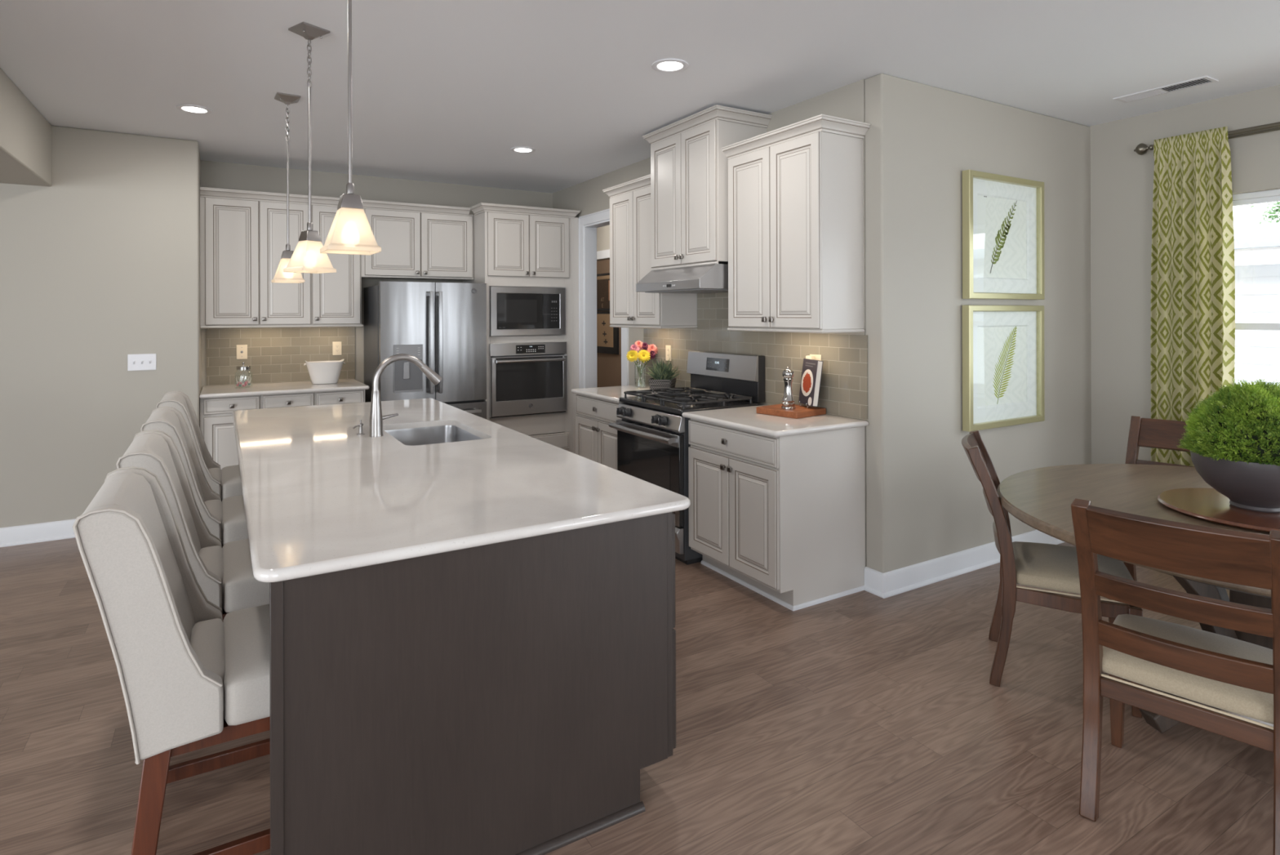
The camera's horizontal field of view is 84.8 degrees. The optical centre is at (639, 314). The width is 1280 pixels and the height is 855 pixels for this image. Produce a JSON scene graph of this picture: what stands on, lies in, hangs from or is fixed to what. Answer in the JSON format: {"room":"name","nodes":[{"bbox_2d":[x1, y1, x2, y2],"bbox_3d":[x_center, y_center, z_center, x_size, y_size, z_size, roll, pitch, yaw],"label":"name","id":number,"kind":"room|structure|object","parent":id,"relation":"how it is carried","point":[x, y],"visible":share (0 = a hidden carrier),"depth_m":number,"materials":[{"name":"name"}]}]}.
{"room":"kitchen","nodes":[
{"label":"kitchen","id":0,"kind":"room"},
{"bbox_2d":[0,125,201,527],"bbox_3d":[-5.740,0.125,4.094,5.373,2.765,0.870,0,0,-31],"label":"wall","id":1,"kind":"structure","parent":0,"point":[100,264],"depth_m":4.78,"materials":[{"name":"beige paint"}]},
{"bbox_2d":[0,67,51,186],"bbox_3d":[-4.425,-1.056,1.095,4.545,0.412,5.630,0,0,-31],"label":"soffit","id":2,"kind":"object","parent":1,"relation":"attached to","point":[25,134],"depth_m":4.06,"materials":[{"name":"beige paint"}]},
{"bbox_2d":[0,518,75,546],"bbox_3d":[-5.509,1.446,3.707,5.363,0.120,0.027,0,0,-31],"label":"baseboard","id":3,"kind":"structure","parent":1,"relation":"attached to","point":[63,529],"depth_m":4.62,"materials":[{"name":"white paint"}]},
{"bbox_2d":[127,353,156,370],"bbox_3d":[-3.498,0.336,4.922,0.165,0.115,0.018,0,0,-31],"label":"light switch","id":4,"kind":"object","parent":1,"relation":"attached to","point":[144,362],"visible":1,"depth_m":4.92,"materials":[{"name":"white plastic"}]},
{"bbox_2d":[200,160,552,386],"bbox_3d":[-2.287,0.114,6.605,3.372,2.765,0.120,0,0,-31],"label":"wall","id":5,"kind":"structure","parent":0,"point":[216,175],"depth_m":6.38,"materials":[{"name":"beige paint"}]},
{"bbox_2d":[236,344,247,359],"bbox_3d":[-3.343,0.315,5.883,0.080,0.122,0.014,0,0,-31],"label":"wall jack","id":6,"kind":"object","parent":5,"relation":"attached to","point":[242,349],"visible":1,"depth_m":5.88,"materials":[{"name":"beige plastic"}]},
{"bbox_2d":[200,196,311,325],"bbox_3d":[-3.163,-0.422,5.787,0.791,1.017,0.381,0,0,-31],"label":"upper cabinet","id":7,"kind":"object","parent":5,"relation":"attached to","point":[242,242],"visible":0.97,"depth_m":5.62,"materials":[{"name":"paint"}]},
{"bbox_2d":[200,324,363,328],"bbox_3d":[-2.994,0.096,5.902,1.193,0.022,0.339,0,0,-31],"label":"rail","id":8,"kind":"object","parent":7,"relation":"attached to","point":[309,325],"visible":0.96,"depth_m":5.73,"materials":[{"name":"paint"}]},
{"bbox_2d":[206,326,355,386],"bbox_3d":[-3.075,0.343,6.057,1.147,0.484,0.008,0,0,-31],"label":"backsplash","id":9,"kind":"structure","parent":5,"relation":"attached to","point":[274,354],"depth_m":6.01,"materials":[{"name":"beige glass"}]},
{"bbox_2d":[311,204,361,324],"bbox_3d":[-2.656,-0.423,6.092,0.390,1.017,0.381,0,0,-31],"label":"upper cabinet","id":10,"kind":"object","parent":5,"relation":"attached to","point":[336,297],"visible":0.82,"depth_m":5.94,"materials":[{"name":"paint"}]},
{"bbox_2d":[332,341,342,355],"bbox_3d":[-2.709,0.303,6.266,0.075,0.120,0.009,0,0,-31],"label":"power outlet","id":11,"kind":"object","parent":5,"relation":"attached to","point":[336,345],"visible":1,"depth_m":6.26,"materials":[{"name":"beige plastic"}]},
{"bbox_2d":[360,208,473,280],"bbox_3d":[-2.064,-0.630,6.448,0.992,0.607,0.381,0,0,-31],"label":"upper cabinet","id":12,"kind":"object","parent":5,"relation":"attached to","point":[415,246],"visible":0.96,"depth_m":6.32,"materials":[{"name":"paint"}]},
{"bbox_2d":[200,186,470,215],"bbox_3d":[-2.502,-0.953,5.987,2.129,0.070,0.052,0,0,-31],"label":"crown molding","id":13,"kind":"structure","parent":12,"relation":"attached to","point":[204,192],"depth_m":5.87,"materials":[{"name":"paint"}]},
{"bbox_2d":[596,225,609,261],"bbox_3d":[0.057,0.107,8.569,0.120,2.765,9.365,0,0,-31],"label":"wall","id":14,"kind":"structure","parent":0,"point":[602,233],"depth_m":9.37,"materials":[{"name":"beige paint"}]},
{"bbox_2d":[596,248,609,259],"bbox_3d":[-0.485,-0.799,9.333,0.018,0.110,2.000,0,0,-31],"label":"trim","id":15,"kind":"structure","parent":14,"relation":"attached to","point":[604,254],"depth_m":9.31,"materials":[{"name":"white paint"}]},
{"bbox_2d":[596,259,621,386],"bbox_3d":[1.428,0.103,9.393,0.120,2.765,9.365,0,0,-31],"label":"wall","id":16,"kind":"structure","parent":0,"point":[608,365],"depth_m":12.63,"materials":[{"name":"brown paint"}]},
{"bbox_2d":[596,272,609,311],"bbox_3d":[-0.604,-0.406,12.627,0.028,0.675,1.030,0,0,-31],"label":"framed poster","id":17,"kind":"object","parent":16,"relation":"attached to","point":[602,279],"visible":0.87,"depth_m":12.70,"materials":[{"name":"black paper"}]},
{"bbox_2d":[596,311,618,354],"bbox_3d":[-0.628,0.324,12.661,0.038,0.755,0.945,0,0,-31],"label":"framed print","id":18,"kind":"object","parent":16,"relation":"attached to","point":[607,337],"visible":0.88,"depth_m":12.60,"materials":[{"name":"black"}]},
{"bbox_2d":[0,537,1273,854],"bbox_3d":[-1.480,1.554,3.541,12.100,0.120,16.800,0,0,-31],"label":"floor","id":19,"kind":"structure","parent":0,"point":[864,722],"depth_m":2.39,"materials":[{"name":"brown wood"}]},
{"bbox_2d":[72,466,270,854],"bbox_3d":[-1.072,0.959,1.880,0.637,1.072,0.499,0,0,-31],"label":"bar stool","id":20,"kind":"object","parent":19,"relation":"on","point":[192,678],"visible":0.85,"depth_m":1.61,"materials":[{"name":"beige fabric"}]},
{"bbox_2d":[115,429,269,619],"bbox_3d":[-1.453,0.960,2.514,0.637,1.072,0.499,0,0,-31],"label":"bar stool","id":21,"kind":"object","parent":19,"relation":"on","point":[224,574],"visible":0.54,"depth_m":2.35,"materials":[{"name":"beige fabric"}]},
{"bbox_2d":[140,406,248,546],"bbox_3d":[-1.849,0.962,3.175,0.637,1.072,0.499,0,0,-31],"label":"bar stool","id":22,"kind":"object","parent":19,"relation":"on","point":[225,519],"visible":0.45,"depth_m":3.01,"materials":[{"name":"beige fabric"}]},
{"bbox_2d":[155,390,242,501],"bbox_3d":[-2.261,0.963,3.860,0.637,1.072,0.499,0,0,-31],"label":"bar stool","id":23,"kind":"object","parent":19,"relation":"on","point":[225,482],"visible":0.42,"depth_m":3.69,"materials":[{"name":"beige fabric"}]},
{"bbox_2d":[200,395,261,469],"bbox_3d":[-3.241,1.058,5.547,0.397,0.884,0.703,0,0,-31],"label":"base cabinet","id":24,"kind":"object","parent":19,"relation":"on","point":[216,422],"visible":0.44,"depth_m":5.24,"materials":[{"name":"paint"}]},
{"bbox_2d":[261,391,314,408],"bbox_3d":[-2.909,1.057,5.746,0.376,0.884,0.703,0,0,-31],"label":"drawer","id":25,"kind":"object","parent":19,"relation":"on","point":[299,399],"visible":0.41,"depth_m":5.46,"materials":[{"name":"paint"}]},
{"bbox_2d":[314,389,364,404],"bbox_3d":[-2.584,1.056,5.941,0.379,0.884,0.703,0,0,-31],"label":"drawer","id":26,"kind":"object","parent":19,"relation":"on","point":[358,395],"visible":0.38,"depth_m":5.65,"materials":[{"name":"paint"}]},
{"bbox_2d":[199,378,369,398],"bbox_3d":[-2.902,0.600,5.737,1.181,0.030,0.716,0,0,-31],"label":"countertop","id":27,"kind":"structure","parent":26,"relation":"on","point":[230,390],"depth_m":5.57,"materials":[{"name":"white stone"}]},
{"bbox_2d":[235,361,250,369],"bbox_3d":[-3.173,0.481,5.606,0.126,0.207,0.126,0,0,-31],"label":"lid","id":28,"kind":"object","parent":27,"relation":"on","point":[237,367],"visible":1,"depth_m":5.58,"materials":[{"name":"silver metal"}]},
{"bbox_2d":[303,359,345,384],"bbox_3d":[-2.668,0.483,5.932,0.324,0.200,0.206,0,0,-31],"label":"tub","id":29,"kind":"object","parent":27,"relation":"on","point":[320,372],"visible":1,"depth_m":5.86,"materials":[{"name":"white ceramic"}]},
{"bbox_2d":[364,280,486,418],"bbox_3d":[-1.908,0.609,6.243,0.903,1.763,0.829,0,0,-31],"label":"refrigerator","id":30,"kind":"object","parent":19,"relation":"on","point":[442,325],"visible":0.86,"depth_m":5.97,"materials":[{"name":"grey metal"}]},
{"bbox_2d":[269,511,675,854],"bbox_3d":[-1.147,1.051,3.215,1.169,0.884,3.104,0,0,-31],"label":"kitchen island","id":31,"kind":"object","parent":19,"relation":"on","point":[509,697],"visible":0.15,"depth_m":1.85,"materials":[{"name":"brown wood"}]},
{"bbox_2d":[231,398,690,582],"bbox_3d":[-1.153,0.595,3.224,1.210,0.030,3.153,0,0,-31],"label":"island countertop","id":32,"kind":"structure","parent":31,"relation":"on","point":[321,496],"depth_m":2.32,"materials":[{"name":"white stone"}]},
{"bbox_2d":[352,419,364,435],"bbox_3d":[-1.359,0.544,3.379,0.061,0.072,0.036,0,0,-43],"label":"soap dispenser","id":33,"kind":"object","parent":32,"relation":"on","point":[360,424],"visible":1,"depth_m":3.38,"materials":[{"name":"metal"}]},
{"bbox_2d":[368,353,441,436],"bbox_3d":[-1.139,0.385,3.415,0.344,0.389,0.063,0,0,-31],"label":"kitchen faucet","id":34,"kind":"object","parent":32,"relation":"on","point":[375,422],"visible":1,"depth_m":3.34,"materials":[{"name":"grey metal"}]},
{"bbox_2d":[368,389,382,436],"bbox_3d":[-1.260,0.469,3.343,0.063,0.220,0.063,0,0,-31],"label":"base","id":35,"kind":"object","parent":34,"relation":"attached to","point":[375,422],"depth_m":3.32,"materials":[{"name":"metal"}]},
{"bbox_2d":[384,425,483,445],"bbox_3d":[-1.029,0.710,3.475,0.452,0.202,0.742,0,0,-31],"label":"sink","id":36,"kind":"object","parent":32,"relation":"in","point":[441,433],"visible":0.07,"depth_m":3.79,"materials":[{"name":"silver metal"}]},
{"bbox_2d":[463,202,580,453],"bbox_3d":[-1.162,0.248,6.798,1.005,2.490,0.707,0,0,-31],"label":"tall cabinet","id":37,"kind":"object","parent":19,"relation":"on","point":[514,246],"visible":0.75,"depth_m":6.55,"materials":[{"name":"paint"}]},
{"bbox_2d":[488,285,565,336],"bbox_3d":[-1.143,-0.030,6.687,0.751,0.458,0.458,0,0,-31],"label":"microwave","id":38,"kind":"object","parent":37,"relation":"in","point":[513,311],"visible":1,"depth_m":6.48,"materials":[{"name":"grey metal"}]},
{"bbox_2d":[489,342,567,418],"bbox_3d":[-1.135,0.600,6.678,0.757,0.677,0.580,0,0,-31],"label":"wall oven","id":39,"kind":"object","parent":37,"relation":"in","point":[526,379],"visible":0.99,"depth_m":6.46,"materials":[{"name":"grey metal"}]},
{"bbox_2d":[575,393,622,469],"bbox_3d":[-0.053,1.048,5.288,0.656,0.884,0.745,0,0,-31],"label":"base cabinet","id":40,"kind":"object","parent":19,"relation":"on","point":[595,440],"visible":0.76,"depth_m":5.14,"materials":[{"name":"paint"}]},
{"bbox_2d":[571,384,685,402],"bbox_3d":[-0.064,0.591,5.286,0.661,0.030,0.759,0,0,-31],"label":"countertop","id":41,"kind":"structure","parent":40,"relation":"on","point":[613,393],"depth_m":5.26,"materials":[{"name":"white stone"}]},
{"bbox_2d":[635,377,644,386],"bbox_3d":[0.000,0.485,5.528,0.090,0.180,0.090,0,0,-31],"label":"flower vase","id":42,"kind":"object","parent":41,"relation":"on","point":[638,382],"visible":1,"depth_m":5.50,"materials":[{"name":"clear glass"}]},
{"bbox_2d":[626,350,639,377],"bbox_3d":[-0.039,0.417,5.494,0.131,0.277,0.085,0,0,-31],"label":"flower","id":43,"kind":"object","parent":42,"relation":"in","point":[633,355],"visible":1,"depth_m":5.47,"materials":[{"name":"yellow plant"}]},
{"bbox_2d":[630,343,639,374],"bbox_3d":[-0.041,0.394,5.528,0.085,0.322,0.077,0,0,-31],"label":"flower","id":44,"kind":"object","parent":42,"relation":"in","point":[634,347],"visible":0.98,"depth_m":5.51,"materials":[{"name":"pink plant"}]},
{"bbox_2d":[634,340,643,378],"bbox_3d":[-0.014,0.380,5.568,0.086,0.350,0.078,0,0,29],"label":"flower","id":45,"kind":"object","parent":42,"relation":"in","point":[639,344],"visible":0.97,"depth_m":5.55,"materials":[{"name":"pink plant"}]},
{"bbox_2d":[637,349,650,376],"bbox_3d":[0.027,0.416,5.512,0.110,0.278,0.062,0,0,4],"label":"flower","id":46,"kind":"object","parent":42,"relation":"in","point":[643,355],"visible":1,"depth_m":5.51,"materials":[{"name":"yellow plant"}]},
{"bbox_2d":[640,342,648,377],"bbox_3d":[0.034,0.388,5.553,0.070,0.336,0.090,0,0,10],"label":"flower","id":47,"kind":"object","parent":42,"relation":"in","point":[645,345],"visible":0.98,"depth_m":5.55,"materials":[{"name":"purple plant"}]},
{"bbox_2d":[640,350,656,375],"bbox_3d":[0.055,0.420,5.550,0.142,0.272,0.072,0,0,5],"label":"flower","id":48,"kind":"object","parent":42,"relation":"in","point":[652,355],"visible":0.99,"depth_m":5.54,"materials":[{"name":"purple plant"}]},
{"bbox_2d":[641,343,657,373],"bbox_3d":[0.062,0.395,5.561,0.165,0.322,0.081,0,0,-2],"label":"flower","id":49,"kind":"object","parent":42,"relation":"in","point":[651,347],"visible":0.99,"depth_m":5.55,"materials":[{"name":"pink plant"}]},
{"bbox_2d":[644,357,680,391],"bbox_3d":[0.164,0.446,5.266,0.274,0.257,0.292,0,0,-31],"label":"potted succulent","id":50,"kind":"object","parent":41,"relation":"on","point":[663,378],"visible":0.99,"depth_m":5.21,"materials":[{"name":"green plant"}]},
{"bbox_2d":[648,377,675,391],"bbox_3d":[0.169,0.528,5.268,0.180,0.093,0.180,0,0,16],"label":"pot","id":51,"kind":"object","parent":50,"relation":"attached to","point":[654,383],"depth_m":5.19,"materials":[{"name":"grey ceramic"}]},
{"bbox_2d":[608,350,764,564],"bbox_3d":[0.289,0.875,4.605,0.753,1.228,0.760,0,0,-31],"label":"gas range","id":52,"kind":"object","parent":19,"relation":"on","point":[653,444],"visible":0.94,"depth_m":4.46,"materials":[{"name":"grey metal"}]},
{"bbox_2d":[619,395,758,414],"bbox_3d":[0.304,0.580,4.614,0.590,0.032,0.760,0,0,-31],"label":"cooktop","id":53,"kind":"object","parent":52,"relation":"in","point":[641,403],"depth_m":4.42,"materials":[{"name":"black metal"}]},
{"bbox_2d":[688,418,865,610],"bbox_3d":[0.744,1.046,3.961,0.656,0.884,0.788,0,0,-31],"label":"base cabinet","id":54,"kind":"object","parent":19,"relation":"on","point":[783,518],"visible":0.98,"depth_m":3.67,"materials":[{"name":"paint"}]},
{"bbox_2d":[682,404,868,436],"bbox_3d":[0.739,0.589,3.950,0.661,0.030,0.814,0,0,-31],"label":"countertop","id":55,"kind":"structure","parent":54,"relation":"on","point":[744,418],"depth_m":3.75,"materials":[{"name":"white stone"}]},
{"bbox_2d":[756,404,826,418],"bbox_3d":[0.871,0.555,4.045,0.270,0.036,0.290,0,0,-40],"label":"cutting board","id":56,"kind":"object","parent":55,"relation":"on","point":[800,411],"visible":0.79,"depth_m":3.96,"materials":[{"name":"brown wood"}]},
{"bbox_2d":[781,366,795,409],"bbox_3d":[0.844,0.416,3.988,0.078,0.241,0.078,0,0,-31],"label":"pepper mill","id":57,"kind":"object","parent":56,"relation":"on","point":[788,402],"visible":1,"depth_m":3.97,"materials":[{"name":"silver metal"}]},
{"bbox_2d":[798,358,822,407],"bbox_3d":[0.986,0.391,4.053,0.068,0.264,0.191,0,0,-11],"label":"cookbook","id":58,"kind":"object","parent":56,"relation":"on","point":[811,372],"visible":0.95,"depth_m":4.01,"materials":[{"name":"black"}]},
{"bbox_2d":[961,430,1142,717],"bbox_3d":[1.687,1.011,2.933,0.617,0.952,0.514,0,0,26],"label":"dining chair","id":59,"kind":"object","parent":19,"relation":"on","point":[1040,565],"visible":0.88,"depth_m":2.79,"materials":[{"name":"brown wood"}]},
{"bbox_2d":[1012,541,1133,598],"bbox_3d":[1.765,1.034,2.895,0.437,0.092,0.470,0,0,26],"label":"seat cushion","id":60,"kind":"object","parent":59,"relation":"on","point":[1040,565],"depth_m":2.78,"materials":[{"name":"fabric"}]},
{"bbox_2d":[997,463,1272,733],"bbox_3d":[2.265,1.099,2.546,1.722,0.751,1.722,0,0,-31],"label":"dining table","id":61,"kind":"object","parent":19,"relation":"on","point":[1042,499],"visible":0.34,"depth_m":2.73,"materials":[{"name":"brown wood"}]},
{"bbox_2d":[1157,487,1279,532],"bbox_3d":[2.259,0.713,2.545,0.612,0.020,0.612,0,0,-31],"label":"lazy susan","id":62,"kind":"object","parent":61,"relation":"on","point":[1206,504],"visible":0.7,"depth_m":2.53,"materials":[{"name":"brown wood"}]},
{"bbox_2d":[1177,377,1279,512],"bbox_3d":[2.249,0.465,2.563,0.460,0.476,0.463,0,0,42],"label":"potted topiary","id":63,"kind":"object","parent":62,"relation":"on","point":[1235,449],"visible":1,"depth_m":2.48,"materials":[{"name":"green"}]},
{"bbox_2d":[1190,449,1279,512],"bbox_3d":[2.247,0.607,2.555,0.378,0.191,0.378,0,0,-31],"label":"bowl","id":64,"kind":"object","parent":63,"relation":"attached to","point":[1253,484],"depth_m":2.47,"materials":[{"name":"grey ceramic"}]},
{"bbox_2d":[1124,415,1194,581],"bbox_3d":[2.536,1.008,3.349,0.617,0.952,0.514,0,0,-38],"label":"dining chair","id":65,"kind":"object","parent":19,"relation":"on","point":[1160,433],"visible":0.05,"depth_m":3.60,"materials":[{"name":"brown wood"}]},
{"bbox_2d":[1071,497,1279,854],"bbox_3d":[1.609,1.011,2.051,0.617,0.952,0.514,0,0,-44],"label":"dining chair","id":66,"kind":"object","parent":19,"relation":"on","point":[1232,674],"visible":1,"depth_m":1.93,"materials":[{"name":"brown wood"}]},
{"bbox_2d":[1102,613,1273,724],"bbox_3d":[1.671,1.034,2.112,0.437,0.092,0.470,0,0,-44],"label":"seat cushion","id":67,"kind":"object","parent":66,"relation":"on","point":[1251,703],"depth_m":2.02,"materials":[{"name":"fabric"}]},
{"bbox_2d":[0,0,1279,193],"bbox_3d":[-1.489,-1.331,3.541,12.100,0.120,16.800,0,0,-31],"label":"ceiling","id":68,"kind":"structure","parent":0,"point":[443,91],"depth_m":3.58,"materials":[{"name":"white paint"}]},
{"bbox_2d":[176,104,212,114],"bbox_3d":[-2.747,-1.262,4.319,0.188,0.010,0.188,0,0,-31],"label":"recessed light","id":69,"kind":"object","parent":68,"relation":"in","point":[191,108],"visible":1,"depth_m":4.31,"materials":[{"name":"white plastic"}]},
{"bbox_2d":[271,92,305,283],"bbox_3d":[-2.054,-0.728,4.087,0.158,1.082,0.158,0,0,-34],"label":"pendant light","id":70,"kind":"object","parent":68,"relation":"hanging from","point":[280,276],"visible":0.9,"depth_m":4.07,"materials":[{"name":"white glass"}]},
{"bbox_2d":[283,22,336,273],"bbox_3d":[-1.475,-0.730,3.128,0.158,1.082,0.158,0,0,35],"label":"pendant light","id":71,"kind":"object","parent":68,"relation":"hanging from","point":[307,258],"visible":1,"depth_m":3.11,"materials":[{"name":"white glass"}]},
{"bbox_2d":[320,0,381,255],"bbox_3d":[-0.933,-0.736,2.252,0.158,1.073,0.158,0,0,-33],"label":"pendant light","id":72,"kind":"object","parent":68,"relation":"hanging from","point":[350,233],"visible":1,"depth_m":2.23,"materials":[{"name":"white glass"}]},
{"bbox_2d":[511,146,535,153],"bbox_3d":[-0.902,-1.267,5.406,0.188,0.010,0.188,0,0,-31],"label":"recessed light","id":73,"kind":"object","parent":68,"relation":"in","point":[517,149],"visible":1,"depth_m":5.40,"materials":[{"name":"white plastic"}]},
{"bbox_2d":[651,58,688,72],"bbox_3d":[0.154,-1.270,3.586,0.188,0.010,0.188,0,0,-31],"label":"recessed light","id":74,"kind":"object","parent":68,"relation":"in","point":[664,65],"visible":1,"depth_m":3.58,"materials":[{"name":"white plastic"}]},
{"bbox_2d":[1112,75,1218,102],"bbox_3d":[2.992,-1.280,4.004,0.150,0.008,0.460,0,0,-31],"label":"ceiling vent","id":75,"kind":"object","parent":68,"relation":"in","point":[1204,80],"visible":1,"depth_m":3.99,"materials":[{"name":"white plastic"}]},
{"bbox_2d":[552,79,866,566],"bbox_3d":[0.204,0.107,5.614,0.120,2.765,4.145,0,0,-31],"label":"wall","id":76,"kind":"structure","parent":0,"point":[846,102],"depth_m":4.45,"materials":[{"name":"beige paint"}]},
{"bbox_2d":[578,208,628,388],"bbox_3d":[-0.291,0.273,6.424,0.144,2.435,0.935,0,0,-31],"label":"door frame","id":77,"kind":"structure","parent":76,"relation":"in","point":[588,224],"depth_m":6.73,"materials":[{"name":"white paint"}]},
{"bbox_2d":[602,174,697,328],"bbox_3d":[0.073,-0.450,5.359,0.364,1.101,0.843,0,0,-31],"label":"upper cabinet","id":78,"kind":"object","parent":76,"relation":"attached to","point":[629,201],"visible":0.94,"depth_m":5.25,"materials":[{"name":"paint"}]},
{"bbox_2d":[666,345,671,360],"bbox_3d":[0.220,0.299,5.447,0.009,0.120,0.072,0,0,-31],"label":"power outlet","id":79,"kind":"object","parent":76,"relation":"attached to","point":[668,347],"visible":0.99,"depth_m":5.44,"materials":[{"name":"beige plastic"}]},
{"bbox_2d":[642,104,772,270],"bbox_3d":[0.428,-0.783,4.691,0.442,0.952,0.860,0,0,-31],"label":"upper cabinet","id":80,"kind":"object","parent":76,"relation":"attached to","point":[689,165],"visible":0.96,"depth_m":4.46,"materials":[{"name":"paint"}]},
{"bbox_2d":[635,263,728,293],"bbox_3d":[0.387,-0.231,4.665,0.524,0.159,0.750,0,0,-31],"label":"range hood","id":81,"kind":"object","parent":80,"relation":"attached to","point":[713,277],"visible":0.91,"depth_m":4.42,"materials":[{"name":"silver metal"}]},
{"bbox_2d":[643,292,868,420],"bbox_3d":[0.630,0.131,4.780,0.008,0.886,2.323,0,0,-31],"label":"backsplash","id":82,"kind":"structure","parent":76,"relation":"attached to","point":[843,390],"depth_m":4.38,"materials":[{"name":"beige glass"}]},
{"bbox_2d":[721,114,871,333],"bbox_3d":[0.862,-0.462,4.046,0.364,1.121,0.872,0,0,-31],"label":"upper cabinet","id":83,"kind":"object","parent":76,"relation":"attached to","point":[796,190],"visible":1,"depth_m":3.80,"materials":[{"name":"paint"}]},
{"bbox_2d":[809,354,821,360],"bbox_3d":[1.027,0.297,4.104,0.009,0.125,0.090,0,0,-31],"label":"power outlet","id":84,"kind":"object","parent":76,"relation":"attached to","point":[817,357],"visible":0.19,"depth_m":4.09,"materials":[{"name":"beige plastic"}]},
{"bbox_2d":[805,355,814,359],"bbox_3d":[0.999,0.292,4.110,0.032,0.100,0.050,0,0,-31],"label":"plug","id":85,"kind":"object","parent":84,"relation":"attached to","point":[808,357],"visible":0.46,"depth_m":4.09,"materials":[{"name":"beige plastic"}]},
{"bbox_2d":[864,73,1091,573],"bbox_3d":[2.209,0.101,4.330,2.235,2.765,0.120,0,0,-31],"label":"wall","id":86,"kind":"structure","parent":0,"point":[926,500],"depth_m":3.96,"materials":[{"name":"beige paint"}]},
{"bbox_2d":[863,529,1064,598],"bbox_3d":[2.150,1.424,4.273,2.122,0.120,0.142,0,0,-31],"label":"baseboard","id":87,"kind":"structure","parent":86,"relation":"attached to","point":[888,584],"depth_m":3.91,"materials":[{"name":"white paint"}]},
{"bbox_2d":[962,169,1044,299],"bbox_3d":[2.197,-0.460,4.221,0.764,0.737,0.054,0,0,-31],"label":"framed picture","id":88,"kind":"object","parent":86,"relation":"attached to","point":[1003,215],"visible":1,"depth_m":4.22,"materials":[{"name":"beige paper"}]},
{"bbox_2d":[962,305,1044,431],"bbox_3d":[2.196,0.307,4.219,0.764,0.723,0.054,0,0,-31],"label":"framed picture","id":89,"kind":"object","parent":86,"relation":"attached to","point":[1003,380],"visible":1,"depth_m":4.22,"materials":[{"name":"beige paper"}]},
{"bbox_2d":[1090,84,1279,463],"bbox_3d":[4.969,0.093,1.768,0.140,2.765,7.115,0,0,-31],"label":"wall","id":90,"kind":"structure","parent":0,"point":[1122,179],"depth_m":4.57,"materials":[{"name":"beige paint"}]},
{"bbox_2d":[1133,121,1279,155],"bbox_3d":[4.184,-1.045,2.813,0.122,0.085,3.912,0,0,-31],"label":"curtain rod","id":91,"kind":"object","parent":90,"relation":"attached to","point":[1141,148],"visible":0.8,"depth_m":4.00,"materials":[{"name":"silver metal"}]},
{"bbox_2d":[1151,126,1235,466],"bbox_3d":[3.307,0.191,4.226,0.108,2.554,0.433,0,0,-31],"label":"window curtain","id":92,"kind":"object","parent":91,"relation":"hanging from","point":[1193,264],"visible":0.69,"depth_m":4.23,"materials":[{"name":"green fabric"}]},
{"bbox_2d":[1232,188,1279,329],"bbox_3d":[4.324,-0.048,2.876,0.085,1.330,3.380,0,0,-31],"label":"window","id":93,"kind":"structure","parent":90,"relation":"attached to","point":[1268,196],"depth_m":4.06,"materials":[{"name":"white paint"}]},
{"label":"outside","id":94,"kind":"structure","parent":0,"visible":0},
{"bbox_3d":[13.567,1.874,11.643,24.760,0.150,34.000,0,0,-31],"label":"ground","id":95,"kind":"structure","parent":94,"visible":0},
{"bbox_2d":[1233,222,1279,387],"bbox_3d":[9.636,0.376,8.119,6.920,2.870,20.800,0,0,-31],"label":"neighbor house","id":96,"kind":"structure","parent":95,"relation":"on","point":[1256,246],"depth_m":7.45,"materials":[{"name":"white"}]},
{"bbox_2d":[1249,201,1279,224],"bbox_3d":[13.131,-1.136,12.131,2.807,5.883,3.547,0,0,-25],"label":"tree","id":97,"kind":"object","parent":95,"relation":"on","point":[1275,211],"visible":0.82,"depth_m":13.18,"materials":[{"name":"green plant"}]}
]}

